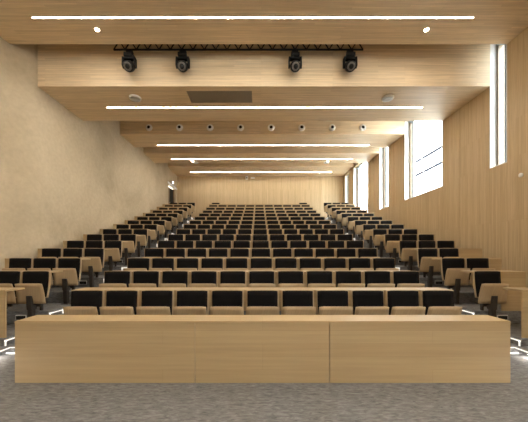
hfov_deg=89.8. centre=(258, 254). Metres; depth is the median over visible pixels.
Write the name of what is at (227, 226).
seat
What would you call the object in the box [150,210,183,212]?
desk
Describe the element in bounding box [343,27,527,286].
wall
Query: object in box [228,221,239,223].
seat
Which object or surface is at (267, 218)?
seat
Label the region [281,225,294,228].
seat
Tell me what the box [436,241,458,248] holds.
seat
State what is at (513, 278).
desk
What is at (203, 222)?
seat
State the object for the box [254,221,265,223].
seat
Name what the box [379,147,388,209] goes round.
window
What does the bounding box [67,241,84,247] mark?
seat
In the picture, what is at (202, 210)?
desk
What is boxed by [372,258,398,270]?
seat
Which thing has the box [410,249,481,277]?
desk
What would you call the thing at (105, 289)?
desk
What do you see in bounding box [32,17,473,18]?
recessed light
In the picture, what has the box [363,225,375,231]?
cushion
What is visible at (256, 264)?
seat
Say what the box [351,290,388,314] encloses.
seat
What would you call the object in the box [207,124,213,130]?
air nozzle
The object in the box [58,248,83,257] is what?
seat
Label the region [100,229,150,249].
desk
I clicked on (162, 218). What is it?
cushion
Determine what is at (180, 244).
seat
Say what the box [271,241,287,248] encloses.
seat
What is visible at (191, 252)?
seat
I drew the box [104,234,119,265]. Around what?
seat
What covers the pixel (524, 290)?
desk
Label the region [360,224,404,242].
desk
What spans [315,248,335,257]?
seat
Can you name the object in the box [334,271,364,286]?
seat
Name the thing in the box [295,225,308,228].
seat
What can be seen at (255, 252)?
seat
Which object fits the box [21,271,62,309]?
desk
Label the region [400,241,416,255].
cushion
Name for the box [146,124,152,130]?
air nozzle
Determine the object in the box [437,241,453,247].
cushion
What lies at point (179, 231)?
seat
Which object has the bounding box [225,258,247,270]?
seat
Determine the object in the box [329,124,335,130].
air nozzle
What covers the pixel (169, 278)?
seat
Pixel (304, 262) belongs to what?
cushion
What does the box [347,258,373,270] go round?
seat
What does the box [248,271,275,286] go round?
seat
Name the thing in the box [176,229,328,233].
desk
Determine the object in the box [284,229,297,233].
seat
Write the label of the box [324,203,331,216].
seat
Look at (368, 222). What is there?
seat
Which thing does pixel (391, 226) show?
seat
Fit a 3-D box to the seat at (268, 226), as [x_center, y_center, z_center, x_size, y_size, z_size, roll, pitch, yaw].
[0.614,-0.693,10.348,0.526,1.012,0.213,0,0,0]
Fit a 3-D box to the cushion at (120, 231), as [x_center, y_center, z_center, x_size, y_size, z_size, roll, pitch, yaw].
[-4.786,-0.682,9.498,0.473,0.491,0.086,0,0,0]
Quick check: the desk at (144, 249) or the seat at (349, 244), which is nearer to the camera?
the desk at (144, 249)
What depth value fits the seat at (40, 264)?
5.92 m
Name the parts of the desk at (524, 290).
panel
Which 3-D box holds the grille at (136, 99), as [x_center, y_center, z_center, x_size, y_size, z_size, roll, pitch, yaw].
[-3.486,-4.414,7.500,0.254,0.022,0.254,0,0,0]
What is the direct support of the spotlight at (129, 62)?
hanging from the lighting truss
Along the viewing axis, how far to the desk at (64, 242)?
7.79 m
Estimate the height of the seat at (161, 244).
1.012 m
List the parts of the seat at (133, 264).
seat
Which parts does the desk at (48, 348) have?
panel, panel, panel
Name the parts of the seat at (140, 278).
seat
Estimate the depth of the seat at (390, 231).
9.51 m
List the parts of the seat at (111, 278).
seat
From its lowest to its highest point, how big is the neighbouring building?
14.000 m
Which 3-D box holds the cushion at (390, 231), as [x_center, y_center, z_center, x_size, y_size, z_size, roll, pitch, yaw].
[4.914,-0.682,9.498,0.473,0.491,0.086,0,0,0]
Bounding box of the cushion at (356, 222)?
[355,221,365,230]
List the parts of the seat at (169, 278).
seat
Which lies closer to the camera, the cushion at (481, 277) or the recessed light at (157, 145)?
the cushion at (481, 277)
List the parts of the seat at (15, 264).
seat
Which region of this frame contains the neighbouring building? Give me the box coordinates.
[387,121,441,205]
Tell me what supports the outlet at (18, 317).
attached to the floor
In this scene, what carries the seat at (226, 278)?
on the floor
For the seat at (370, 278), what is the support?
on the floor
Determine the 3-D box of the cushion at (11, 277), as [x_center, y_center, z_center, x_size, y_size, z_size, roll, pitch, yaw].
[-4.786,0.554,5.023,0.473,0.491,0.086,0,0,0]
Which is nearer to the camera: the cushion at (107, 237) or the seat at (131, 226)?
the cushion at (107, 237)
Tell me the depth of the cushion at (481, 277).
5.03 m
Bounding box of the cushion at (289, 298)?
[282,291,312,306]
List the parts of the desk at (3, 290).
panel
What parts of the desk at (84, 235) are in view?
modesty panel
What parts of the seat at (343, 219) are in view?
seat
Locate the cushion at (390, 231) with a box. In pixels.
[388,229,401,233]
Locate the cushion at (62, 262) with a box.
[58,258,79,279]
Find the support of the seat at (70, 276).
on the floor
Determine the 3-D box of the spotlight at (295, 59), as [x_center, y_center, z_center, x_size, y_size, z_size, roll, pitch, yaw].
[0.934,-4.923,6.745,0.330,0.578,0.365,0,0,0]
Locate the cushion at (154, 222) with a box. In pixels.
[153,221,164,229]
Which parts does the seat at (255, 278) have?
seat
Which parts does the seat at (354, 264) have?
seat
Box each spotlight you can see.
[122,49,136,71]
[175,49,189,71]
[288,49,301,71]
[343,49,357,72]
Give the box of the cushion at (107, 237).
[104,234,118,240]
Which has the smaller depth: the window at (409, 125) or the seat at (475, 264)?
the seat at (475, 264)
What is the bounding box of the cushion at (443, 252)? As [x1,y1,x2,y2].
[439,248,458,257]
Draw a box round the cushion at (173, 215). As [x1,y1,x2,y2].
[168,214,177,217]
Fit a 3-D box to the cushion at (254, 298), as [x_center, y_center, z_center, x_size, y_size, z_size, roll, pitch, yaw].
[0.064,0.804,4.128,0.473,0.491,0.086,0,0,0]
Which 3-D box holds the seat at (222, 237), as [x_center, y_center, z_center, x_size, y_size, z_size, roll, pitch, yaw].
[-1.036,-0.169,8.557,0.526,1.012,0.213,0,0,0]
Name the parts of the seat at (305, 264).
seat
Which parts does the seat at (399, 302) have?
backrest, seat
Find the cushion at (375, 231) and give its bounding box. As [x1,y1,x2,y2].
[373,229,386,238]
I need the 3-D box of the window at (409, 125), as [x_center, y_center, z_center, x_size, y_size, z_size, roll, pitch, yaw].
[6.301,-3.938,9.955,0.358,3.315,2.290,0,0,0]
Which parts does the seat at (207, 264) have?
seat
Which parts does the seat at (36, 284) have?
seat, post, backrest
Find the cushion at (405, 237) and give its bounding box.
[402,234,416,240]
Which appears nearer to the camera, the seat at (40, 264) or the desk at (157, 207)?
the seat at (40, 264)
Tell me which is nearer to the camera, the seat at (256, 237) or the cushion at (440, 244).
the cushion at (440, 244)
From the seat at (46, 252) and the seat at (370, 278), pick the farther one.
the seat at (46, 252)
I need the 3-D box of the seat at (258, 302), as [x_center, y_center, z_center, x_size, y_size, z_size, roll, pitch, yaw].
[0.064,1.059,4.082,0.526,1.012,0.213,0,0,0]
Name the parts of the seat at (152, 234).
seat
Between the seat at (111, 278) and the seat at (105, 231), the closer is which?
the seat at (111, 278)
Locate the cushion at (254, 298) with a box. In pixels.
[247,291,277,306]
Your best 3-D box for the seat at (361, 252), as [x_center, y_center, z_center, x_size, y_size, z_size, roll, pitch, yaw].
[2.814,0.331,6.768,0.526,1.012,0.213,0,0,0]
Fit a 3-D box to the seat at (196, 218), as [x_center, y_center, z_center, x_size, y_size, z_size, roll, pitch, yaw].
[-2.686,-1.248,12.137,0.526,1.012,0.213,0,0,0]
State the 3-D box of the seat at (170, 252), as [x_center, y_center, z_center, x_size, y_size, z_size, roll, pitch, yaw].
[-2.136,0.331,6.768,0.526,1.012,0.213,0,0,0]
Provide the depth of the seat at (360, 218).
12.19 m
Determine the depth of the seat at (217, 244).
7.72 m
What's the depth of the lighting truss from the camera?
6.74 m
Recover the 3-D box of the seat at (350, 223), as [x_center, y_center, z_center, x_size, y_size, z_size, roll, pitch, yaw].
[4.364,-1.248,12.137,0.526,1.012,0.213,0,0,0]
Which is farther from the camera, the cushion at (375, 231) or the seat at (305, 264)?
the cushion at (375, 231)
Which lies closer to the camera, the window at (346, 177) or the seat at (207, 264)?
the seat at (207, 264)
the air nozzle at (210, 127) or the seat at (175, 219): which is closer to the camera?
the air nozzle at (210, 127)
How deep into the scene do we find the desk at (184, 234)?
8.68 m
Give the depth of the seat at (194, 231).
9.51 m
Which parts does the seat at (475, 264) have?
seat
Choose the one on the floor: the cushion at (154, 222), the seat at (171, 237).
the seat at (171, 237)
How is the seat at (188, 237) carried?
on the floor
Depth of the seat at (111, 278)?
5.03 m
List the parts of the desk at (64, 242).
modesty panel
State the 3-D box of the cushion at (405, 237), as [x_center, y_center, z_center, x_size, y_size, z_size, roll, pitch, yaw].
[4.914,-0.423,8.603,0.473,0.491,0.086,0,0,0]
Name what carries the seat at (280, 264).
on the floor
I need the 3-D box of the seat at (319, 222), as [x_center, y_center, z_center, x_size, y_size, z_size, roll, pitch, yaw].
[2.814,-0.966,11.242,0.526,1.012,0.213,0,0,0]
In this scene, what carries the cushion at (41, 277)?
on the seat at (36, 284)
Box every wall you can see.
[0,37,176,270]
[177,176,342,217]
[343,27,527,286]
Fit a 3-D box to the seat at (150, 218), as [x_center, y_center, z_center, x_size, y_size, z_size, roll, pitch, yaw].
[-4.786,-1.248,12.137,0.526,1.012,0.213,0,0,0]
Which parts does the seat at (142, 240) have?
seat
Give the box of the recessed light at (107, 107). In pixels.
[107,107,421,107]
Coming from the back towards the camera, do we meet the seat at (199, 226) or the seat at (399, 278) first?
the seat at (199, 226)
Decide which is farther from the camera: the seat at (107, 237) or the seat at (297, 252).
the seat at (107, 237)
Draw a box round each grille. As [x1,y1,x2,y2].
[130,97,139,101]
[383,97,392,101]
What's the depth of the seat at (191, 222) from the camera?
11.30 m
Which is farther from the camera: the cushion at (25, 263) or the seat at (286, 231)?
the seat at (286, 231)
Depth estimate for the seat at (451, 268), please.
5.83 m
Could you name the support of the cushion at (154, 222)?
on the seat at (160, 229)
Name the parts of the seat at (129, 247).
seat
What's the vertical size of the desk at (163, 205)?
0.758 m
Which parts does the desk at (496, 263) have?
panel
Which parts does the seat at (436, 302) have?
backrest, seat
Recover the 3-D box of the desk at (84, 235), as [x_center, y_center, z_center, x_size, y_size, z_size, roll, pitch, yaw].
[-4.876,-0.301,8.852,1.720,0.758,0.355,0,0,0]
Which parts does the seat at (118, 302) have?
seat, backrest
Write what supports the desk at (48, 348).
on the floor
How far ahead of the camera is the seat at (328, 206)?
15.71 m
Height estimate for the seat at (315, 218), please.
1.012 m
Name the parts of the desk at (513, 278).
panel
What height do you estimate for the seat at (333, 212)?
1.012 m
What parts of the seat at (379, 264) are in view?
seat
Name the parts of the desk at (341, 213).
modesty panel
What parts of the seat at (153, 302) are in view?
seat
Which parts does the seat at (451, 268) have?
backrest, seat, post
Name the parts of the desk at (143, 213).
modesty panel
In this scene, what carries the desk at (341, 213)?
on the floor
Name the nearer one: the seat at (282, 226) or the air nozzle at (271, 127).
the seat at (282, 226)
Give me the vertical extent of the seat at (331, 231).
1.012 m
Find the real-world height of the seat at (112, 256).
1.012 m
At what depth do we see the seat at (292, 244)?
7.72 m
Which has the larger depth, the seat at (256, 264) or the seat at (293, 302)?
the seat at (256, 264)
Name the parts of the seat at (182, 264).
seat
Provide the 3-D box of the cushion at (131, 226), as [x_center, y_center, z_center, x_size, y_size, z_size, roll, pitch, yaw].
[-4.786,-0.948,10.393,0.473,0.491,0.086,0,0,0]
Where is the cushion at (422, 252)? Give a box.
[418,248,436,266]
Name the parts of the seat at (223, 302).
seat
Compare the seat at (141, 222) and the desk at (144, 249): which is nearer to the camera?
the desk at (144, 249)
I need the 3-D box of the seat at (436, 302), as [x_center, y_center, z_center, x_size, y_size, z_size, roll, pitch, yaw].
[2.814,1.059,4.082,0.526,1.012,0.213,0,0,0]
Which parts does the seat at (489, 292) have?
backrest, post, seat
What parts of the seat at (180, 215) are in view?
seat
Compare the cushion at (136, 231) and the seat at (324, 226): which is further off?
the seat at (324, 226)
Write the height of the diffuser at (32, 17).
0.002 m
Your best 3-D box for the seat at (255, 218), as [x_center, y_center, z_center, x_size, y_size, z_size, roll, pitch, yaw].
[0.064,-1.248,12.137,0.526,1.012,0.213,0,0,0]
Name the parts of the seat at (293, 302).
seat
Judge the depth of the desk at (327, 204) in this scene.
15.83 m
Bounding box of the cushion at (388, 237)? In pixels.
[385,234,399,245]
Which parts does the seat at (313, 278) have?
seat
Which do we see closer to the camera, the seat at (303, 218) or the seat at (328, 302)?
the seat at (328, 302)
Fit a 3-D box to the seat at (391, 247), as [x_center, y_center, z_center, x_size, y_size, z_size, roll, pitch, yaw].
[4.364,-0.169,8.557,0.526,1.012,0.213,0,0,0]
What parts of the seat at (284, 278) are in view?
seat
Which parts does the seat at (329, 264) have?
seat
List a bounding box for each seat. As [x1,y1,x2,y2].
[0,271,21,324]
[2,258,32,303]
[15,271,50,316]
[27,258,56,303]
[36,248,61,287]
[52,258,81,303]
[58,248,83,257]
[63,290,103,314]
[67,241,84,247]
[80,248,104,286]
[84,241,103,275]
[87,234,102,240]
[99,271,131,286]
[100,290,138,314]
[103,229,116,233]
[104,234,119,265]
[104,241,122,270]
[116,225,129,228]
[118,229,132,256]
[120,234,136,265]
[124,258,150,270]
[127,221,139,223]
[129,271,159,286]
[130,225,143,249]
[133,229,147,256]
[136,290,173,314]
[137,217,147,219]
[140,221,152,223]
[142,248,164,257]
[144,225,156,247]
[149,217,159,219]
[149,258,174,270]
[153,221,164,240]
[158,241,174,248]
[159,271,188,286]
[161,217,171,237]
[164,248,185,257]
[168,214,177,232]
[168,234,183,240]
[173,211,182,227]
[173,290,208,314]
[174,258,198,270]
[176,241,193,248]
[177,229,190,233]
[179,208,187,223]
[183,205,191,219]
[184,225,196,228]
[185,234,200,240]
[185,248,206,257]
[187,203,194,216]
[189,271,217,286]
[190,221,201,223]
[192,229,205,233]
[195,217,205,219]
[195,241,212,248]
[198,225,210,228]
[199,258,223,270]
[202,221,213,223]
[202,234,217,240]
[206,217,217,219]
[207,229,221,233]
[207,248,227,257]
[209,290,243,314]
[212,225,224,228]
[214,241,231,248]
[215,221,226,223]
[218,217,229,219]
[218,271,245,286]
[219,234,234,240]
[222,229,236,233]
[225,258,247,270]
[226,225,238,228]
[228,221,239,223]
[229,248,249,257]
[230,217,241,219]
[233,241,250,248]
[236,234,250,240]
[238,229,251,233]
[240,225,252,228]
[241,221,252,223]
[242,217,252,219]
[246,290,278,314]
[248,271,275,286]
[250,258,272,270]
[251,248,270,257]
[252,234,267,240]
[252,241,268,247]
[253,225,266,228]
[253,229,266,233]
[254,217,264,219]
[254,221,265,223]
[266,217,276,219]
[267,221,278,223]
[267,225,280,228]
[268,229,282,233]
[269,234,284,240]
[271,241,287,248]
[272,248,292,257]
[274,258,297,270]
[277,271,304,286]
[278,217,288,219]
[280,221,291,223]
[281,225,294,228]
[281,290,315,314]
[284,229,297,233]
[286,234,301,240]
[289,241,306,248]
[290,217,300,219]
[292,221,304,223]
[293,248,314,257]
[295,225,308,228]
[299,229,312,233]
[299,258,322,270]
[302,217,312,219]
[303,234,318,240]
[305,221,316,223]
[306,271,334,286]
[308,241,325,248]
[309,225,321,228]
[314,217,324,219]
[314,229,328,233]
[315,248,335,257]
[316,290,352,314]
[318,221,329,223]
[320,234,335,240]
[323,225,335,228]
[323,258,348,270]
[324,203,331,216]
[327,205,335,219]
[327,241,344,248]
[329,229,343,233]
[331,208,340,223]
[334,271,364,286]
[336,211,345,227]
[336,248,357,257]
[337,234,352,240]
[341,214,351,232]
[346,241,363,248]
[347,217,358,237]
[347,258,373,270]
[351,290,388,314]
[354,221,366,240]
[357,248,379,257]
[359,217,370,219]
[363,225,375,247]
[363,271,394,286]
[367,221,378,223]
[371,217,381,219]
[372,229,386,256]
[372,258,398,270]
[377,225,389,249]
[380,221,391,223]
[384,234,399,265]
[386,290,425,314]
[388,229,401,256]
[390,225,403,228]
[392,271,424,286]
[399,241,416,270]
[401,234,416,265]
[403,229,416,233]
[417,241,437,248]
[417,248,441,286]
[418,234,433,240]
[420,290,461,314]
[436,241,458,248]
[438,248,463,287]
[441,258,469,303]
[465,258,495,303]
[473,271,508,316]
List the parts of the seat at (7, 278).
seat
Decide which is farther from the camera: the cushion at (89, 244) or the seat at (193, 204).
the seat at (193, 204)
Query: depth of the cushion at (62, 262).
5.93 m
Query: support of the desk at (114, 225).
on the floor
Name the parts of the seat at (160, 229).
seat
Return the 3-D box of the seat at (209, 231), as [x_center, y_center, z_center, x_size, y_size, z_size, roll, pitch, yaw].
[-1.586,-0.428,9.453,0.526,1.012,0.213,0,0,0]
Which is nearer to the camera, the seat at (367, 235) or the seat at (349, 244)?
the seat at (349, 244)
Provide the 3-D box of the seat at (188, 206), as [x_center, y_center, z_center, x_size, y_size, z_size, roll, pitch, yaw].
[-4.236,-2.471,15.717,0.526,1.012,0.213,0,0,0]
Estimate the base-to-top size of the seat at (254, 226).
1.012 m
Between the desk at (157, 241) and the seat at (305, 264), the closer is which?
the seat at (305, 264)
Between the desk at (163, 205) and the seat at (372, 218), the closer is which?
the seat at (372, 218)
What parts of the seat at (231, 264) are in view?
seat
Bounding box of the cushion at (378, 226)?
[377,225,389,228]
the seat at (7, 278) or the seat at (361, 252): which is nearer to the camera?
the seat at (7, 278)
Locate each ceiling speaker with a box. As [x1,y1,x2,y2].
[129,94,141,101]
[381,94,393,101]
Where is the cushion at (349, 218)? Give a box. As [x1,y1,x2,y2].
[348,217,357,224]
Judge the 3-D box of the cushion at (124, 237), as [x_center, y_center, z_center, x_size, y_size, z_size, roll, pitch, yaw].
[-4.236,-0.423,8.603,0.473,0.491,0.086,0,0,0]
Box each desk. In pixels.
[0,287,24,337]
[5,258,90,289]
[15,315,510,382]
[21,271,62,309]
[38,249,110,277]
[63,241,127,265]
[71,287,453,310]
[83,234,140,256]
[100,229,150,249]
[113,224,159,242]
[125,220,167,237]
[127,258,371,270]
[131,271,391,286]
[134,216,173,232]
[143,213,178,227]
[144,249,356,257]
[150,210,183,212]
[157,207,187,209]
[157,241,363,247]
[162,204,192,206]
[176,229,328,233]
[183,224,336,228]
[184,234,352,240]
[189,220,330,223]
[194,216,324,219]
[199,213,320,215]
[202,210,316,212]
[206,207,312,209]
[209,204,309,206]
[326,204,354,206]
[331,207,360,209]
[335,210,366,212]
[341,213,374,227]
[345,216,382,232]
[352,220,392,237]
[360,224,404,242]
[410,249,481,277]
[432,258,501,288]
[460,271,525,310]
[502,287,527,337]
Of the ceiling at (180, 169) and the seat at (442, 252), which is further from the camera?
the ceiling at (180, 169)
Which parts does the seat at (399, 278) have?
seat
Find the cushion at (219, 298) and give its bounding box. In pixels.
[212,291,242,306]
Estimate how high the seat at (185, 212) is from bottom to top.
1.012 m
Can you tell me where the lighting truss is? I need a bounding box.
[113,44,362,50]
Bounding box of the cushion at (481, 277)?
[475,271,500,296]
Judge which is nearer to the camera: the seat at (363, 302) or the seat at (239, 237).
the seat at (363, 302)
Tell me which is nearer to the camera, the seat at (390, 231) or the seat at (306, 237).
the seat at (306, 237)
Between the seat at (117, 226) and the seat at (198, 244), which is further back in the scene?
the seat at (117, 226)
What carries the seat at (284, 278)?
on the floor
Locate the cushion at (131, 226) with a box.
[130,225,142,228]
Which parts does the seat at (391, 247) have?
seat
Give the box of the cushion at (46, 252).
[42,248,60,257]
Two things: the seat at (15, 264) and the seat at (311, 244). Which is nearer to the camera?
the seat at (15, 264)
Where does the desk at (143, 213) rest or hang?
on the floor
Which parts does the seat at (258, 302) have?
seat, backrest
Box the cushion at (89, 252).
[84,248,103,265]
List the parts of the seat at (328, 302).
seat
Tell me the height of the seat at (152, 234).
1.012 m
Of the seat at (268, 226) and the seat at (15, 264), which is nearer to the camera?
the seat at (15, 264)
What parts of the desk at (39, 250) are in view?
modesty panel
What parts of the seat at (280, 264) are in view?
seat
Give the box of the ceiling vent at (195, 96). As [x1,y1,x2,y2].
[186,91,251,102]
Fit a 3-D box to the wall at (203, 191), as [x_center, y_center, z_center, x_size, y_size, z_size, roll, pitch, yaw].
[0.092,-2.325,19.300,12.656,7.780,0.200,0,0,0]
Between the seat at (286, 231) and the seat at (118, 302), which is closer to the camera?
the seat at (118, 302)
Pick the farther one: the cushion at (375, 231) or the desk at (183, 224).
the desk at (183, 224)
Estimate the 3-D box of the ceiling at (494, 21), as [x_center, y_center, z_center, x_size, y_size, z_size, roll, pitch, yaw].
[-0.043,-5.700,1.260,12.325,1.030,10.520,0,0,0]
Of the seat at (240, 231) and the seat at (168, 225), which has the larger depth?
the seat at (168, 225)
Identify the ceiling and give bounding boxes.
[0,0,527,43]
[38,44,489,120]
[120,121,404,146]
[144,147,378,162]
[168,163,353,175]
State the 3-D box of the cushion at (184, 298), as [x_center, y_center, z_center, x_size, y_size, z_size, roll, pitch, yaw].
[-1.036,0.804,4.128,0.473,0.491,0.086,0,0,0]
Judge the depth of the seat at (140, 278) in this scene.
5.03 m
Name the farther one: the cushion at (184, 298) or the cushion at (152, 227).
the cushion at (152, 227)
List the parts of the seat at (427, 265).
post, seat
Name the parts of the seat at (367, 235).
seat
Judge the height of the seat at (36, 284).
1.012 m
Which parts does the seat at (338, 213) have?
seat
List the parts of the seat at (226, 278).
seat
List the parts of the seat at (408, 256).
seat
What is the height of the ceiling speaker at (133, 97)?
0.052 m
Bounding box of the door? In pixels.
[168,187,173,203]
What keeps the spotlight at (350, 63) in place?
hanging from the lighting truss
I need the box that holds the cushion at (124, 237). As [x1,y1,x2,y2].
[121,234,135,246]
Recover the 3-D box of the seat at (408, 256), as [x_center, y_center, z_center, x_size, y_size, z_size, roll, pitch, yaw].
[4.364,0.084,7.662,0.526,1.012,0.213,0,0,0]
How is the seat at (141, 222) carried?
on the floor
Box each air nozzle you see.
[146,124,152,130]
[176,124,182,130]
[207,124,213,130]
[237,124,243,130]
[268,124,274,130]
[298,124,304,130]
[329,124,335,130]
[359,124,365,130]
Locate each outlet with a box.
[16,315,25,319]
[497,315,507,319]
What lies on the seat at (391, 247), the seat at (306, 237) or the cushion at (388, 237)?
the cushion at (388, 237)
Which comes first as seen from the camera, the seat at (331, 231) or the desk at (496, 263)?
the desk at (496, 263)
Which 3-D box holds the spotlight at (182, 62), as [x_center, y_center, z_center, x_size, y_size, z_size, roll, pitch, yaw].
[-1.926,-4.923,6.745,0.330,0.578,0.365,0,0,0]
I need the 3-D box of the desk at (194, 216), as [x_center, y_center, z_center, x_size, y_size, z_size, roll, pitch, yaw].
[0.064,-1.414,12.432,6.060,0.758,0.355,0,0,0]
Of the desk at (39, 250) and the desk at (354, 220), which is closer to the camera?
the desk at (39, 250)
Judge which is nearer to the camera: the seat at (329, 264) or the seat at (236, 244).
the seat at (329, 264)
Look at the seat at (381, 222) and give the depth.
11.30 m
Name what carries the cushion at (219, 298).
on the seat at (223, 302)
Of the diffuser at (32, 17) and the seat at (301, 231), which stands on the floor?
the seat at (301, 231)
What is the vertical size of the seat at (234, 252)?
1.012 m
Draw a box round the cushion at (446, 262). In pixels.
[442,258,463,279]
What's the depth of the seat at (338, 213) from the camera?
13.89 m
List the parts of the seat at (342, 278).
seat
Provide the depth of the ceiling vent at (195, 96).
7.43 m
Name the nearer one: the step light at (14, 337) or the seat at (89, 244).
the step light at (14, 337)
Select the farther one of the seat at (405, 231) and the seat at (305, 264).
the seat at (405, 231)
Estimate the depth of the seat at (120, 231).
9.51 m
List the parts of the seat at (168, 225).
seat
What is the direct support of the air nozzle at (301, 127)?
attached to the ceiling at (377, 133)
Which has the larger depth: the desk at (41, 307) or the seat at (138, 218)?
the seat at (138, 218)
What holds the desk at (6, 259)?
on the floor
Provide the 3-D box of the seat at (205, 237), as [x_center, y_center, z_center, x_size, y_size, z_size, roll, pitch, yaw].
[-1.586,-0.169,8.557,0.526,1.012,0.213,0,0,0]
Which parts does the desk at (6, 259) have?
modesty panel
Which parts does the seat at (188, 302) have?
seat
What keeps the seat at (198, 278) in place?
on the floor
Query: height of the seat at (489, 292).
1.012 m
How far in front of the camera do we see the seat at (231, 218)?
12.19 m
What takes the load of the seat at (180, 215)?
on the floor
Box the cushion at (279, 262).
[275,258,295,267]
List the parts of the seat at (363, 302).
seat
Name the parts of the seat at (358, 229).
seat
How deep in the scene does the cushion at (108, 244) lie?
7.72 m
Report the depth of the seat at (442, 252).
6.82 m
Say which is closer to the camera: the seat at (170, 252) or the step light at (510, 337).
the step light at (510, 337)
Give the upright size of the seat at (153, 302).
1.012 m
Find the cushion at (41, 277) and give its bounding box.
[22,271,48,296]
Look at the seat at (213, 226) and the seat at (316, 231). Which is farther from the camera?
the seat at (213, 226)
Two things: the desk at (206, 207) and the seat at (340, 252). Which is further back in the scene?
the desk at (206, 207)
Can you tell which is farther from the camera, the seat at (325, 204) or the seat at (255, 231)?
the seat at (325, 204)
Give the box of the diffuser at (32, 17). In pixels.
[32,17,472,17]
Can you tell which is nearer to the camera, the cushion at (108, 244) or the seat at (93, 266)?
the seat at (93, 266)
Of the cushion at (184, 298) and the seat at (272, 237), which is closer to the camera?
the cushion at (184, 298)
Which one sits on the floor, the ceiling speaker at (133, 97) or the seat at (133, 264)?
the seat at (133, 264)
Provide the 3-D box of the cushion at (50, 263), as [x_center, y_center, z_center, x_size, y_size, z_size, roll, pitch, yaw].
[-4.786,0.317,5.918,0.473,0.491,0.086,0,0,0]
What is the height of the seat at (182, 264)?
1.012 m
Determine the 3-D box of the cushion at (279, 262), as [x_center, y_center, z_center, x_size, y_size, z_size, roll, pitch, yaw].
[0.614,0.317,5.918,0.473,0.491,0.086,0,0,0]
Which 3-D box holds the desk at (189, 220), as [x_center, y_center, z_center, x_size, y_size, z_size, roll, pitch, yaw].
[0.064,-1.121,11.537,6.060,0.758,0.355,0,0,0]
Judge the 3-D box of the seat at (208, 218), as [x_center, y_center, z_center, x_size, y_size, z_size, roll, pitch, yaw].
[-2.136,-1.248,12.137,0.526,1.012,0.213,0,0,0]
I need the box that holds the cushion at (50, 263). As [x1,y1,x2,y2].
[34,258,55,279]
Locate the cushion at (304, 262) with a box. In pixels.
[300,258,320,267]
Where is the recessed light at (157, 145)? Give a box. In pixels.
[157,145,368,145]
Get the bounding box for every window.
[345,175,348,202]
[354,163,365,206]
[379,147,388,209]
[405,121,441,199]
[490,44,506,168]
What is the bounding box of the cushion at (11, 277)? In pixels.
[0,271,19,296]
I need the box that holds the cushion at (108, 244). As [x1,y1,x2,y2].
[105,241,121,256]
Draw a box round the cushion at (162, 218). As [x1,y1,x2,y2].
[161,217,171,222]
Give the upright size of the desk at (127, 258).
0.758 m
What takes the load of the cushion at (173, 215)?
on the seat at (175, 219)
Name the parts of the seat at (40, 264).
seat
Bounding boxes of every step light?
[5,337,14,353]
[510,337,519,353]
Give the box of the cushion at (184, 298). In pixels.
[177,291,207,309]
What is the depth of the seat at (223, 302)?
4.13 m
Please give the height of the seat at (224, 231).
1.012 m
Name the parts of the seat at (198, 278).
seat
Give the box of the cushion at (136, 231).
[134,229,146,241]
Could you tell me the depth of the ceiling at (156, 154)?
13.59 m
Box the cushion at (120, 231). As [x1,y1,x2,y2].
[118,229,131,233]
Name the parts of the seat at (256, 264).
seat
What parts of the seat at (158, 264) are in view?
seat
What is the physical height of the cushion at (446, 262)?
0.491 m
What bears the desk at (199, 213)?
on the floor
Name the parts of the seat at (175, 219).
seat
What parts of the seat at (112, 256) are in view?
seat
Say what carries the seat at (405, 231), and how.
on the floor
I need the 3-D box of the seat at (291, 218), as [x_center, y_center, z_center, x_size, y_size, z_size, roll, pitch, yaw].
[1.714,-1.248,12.137,0.526,1.012,0.213,0,0,0]
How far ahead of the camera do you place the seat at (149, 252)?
6.82 m
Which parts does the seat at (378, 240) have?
seat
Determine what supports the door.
in the wall at (64, 176)
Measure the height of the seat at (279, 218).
1.012 m
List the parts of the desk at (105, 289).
modesty panel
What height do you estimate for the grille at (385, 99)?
0.022 m
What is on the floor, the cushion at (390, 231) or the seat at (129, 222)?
the seat at (129, 222)
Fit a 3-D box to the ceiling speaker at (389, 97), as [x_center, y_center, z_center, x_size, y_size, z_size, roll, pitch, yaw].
[3.664,-4.429,7.500,0.330,0.052,0.330,0,0,0]
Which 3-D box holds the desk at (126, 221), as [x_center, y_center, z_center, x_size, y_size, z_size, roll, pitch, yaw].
[-4.876,-1.121,11.537,1.720,0.758,0.355,0,0,0]
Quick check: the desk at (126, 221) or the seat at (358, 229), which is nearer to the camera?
the seat at (358, 229)
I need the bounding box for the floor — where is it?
[0,217,527,421]
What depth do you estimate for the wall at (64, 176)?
7.57 m
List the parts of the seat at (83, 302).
seat, backrest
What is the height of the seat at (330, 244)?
1.012 m
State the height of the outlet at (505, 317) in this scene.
0.095 m
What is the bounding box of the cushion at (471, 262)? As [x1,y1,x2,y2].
[467,258,488,279]
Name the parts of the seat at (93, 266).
seat, post, backrest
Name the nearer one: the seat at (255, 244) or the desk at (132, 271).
the desk at (132, 271)
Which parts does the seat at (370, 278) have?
seat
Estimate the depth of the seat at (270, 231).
9.51 m
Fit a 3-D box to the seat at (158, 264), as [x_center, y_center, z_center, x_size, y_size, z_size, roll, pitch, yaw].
[-2.136,0.571,5.872,0.526,1.012,0.213,0,0,0]
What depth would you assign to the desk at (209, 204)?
15.83 m
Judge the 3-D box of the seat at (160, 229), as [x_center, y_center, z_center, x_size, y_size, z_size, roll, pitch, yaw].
[-4.236,-0.966,11.242,0.526,1.012,0.213,0,0,0]
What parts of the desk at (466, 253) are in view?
panel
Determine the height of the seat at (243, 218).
1.012 m
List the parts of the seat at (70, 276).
seat, post, backrest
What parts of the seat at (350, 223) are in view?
seat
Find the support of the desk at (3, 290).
on the floor
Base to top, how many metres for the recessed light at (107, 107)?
0.012 m
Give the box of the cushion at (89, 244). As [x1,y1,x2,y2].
[86,241,102,247]
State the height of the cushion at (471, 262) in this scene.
0.491 m
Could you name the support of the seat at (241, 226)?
on the floor
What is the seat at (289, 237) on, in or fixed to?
on the floor
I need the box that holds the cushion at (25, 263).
[9,258,30,270]
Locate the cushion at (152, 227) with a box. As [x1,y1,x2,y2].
[144,225,156,232]

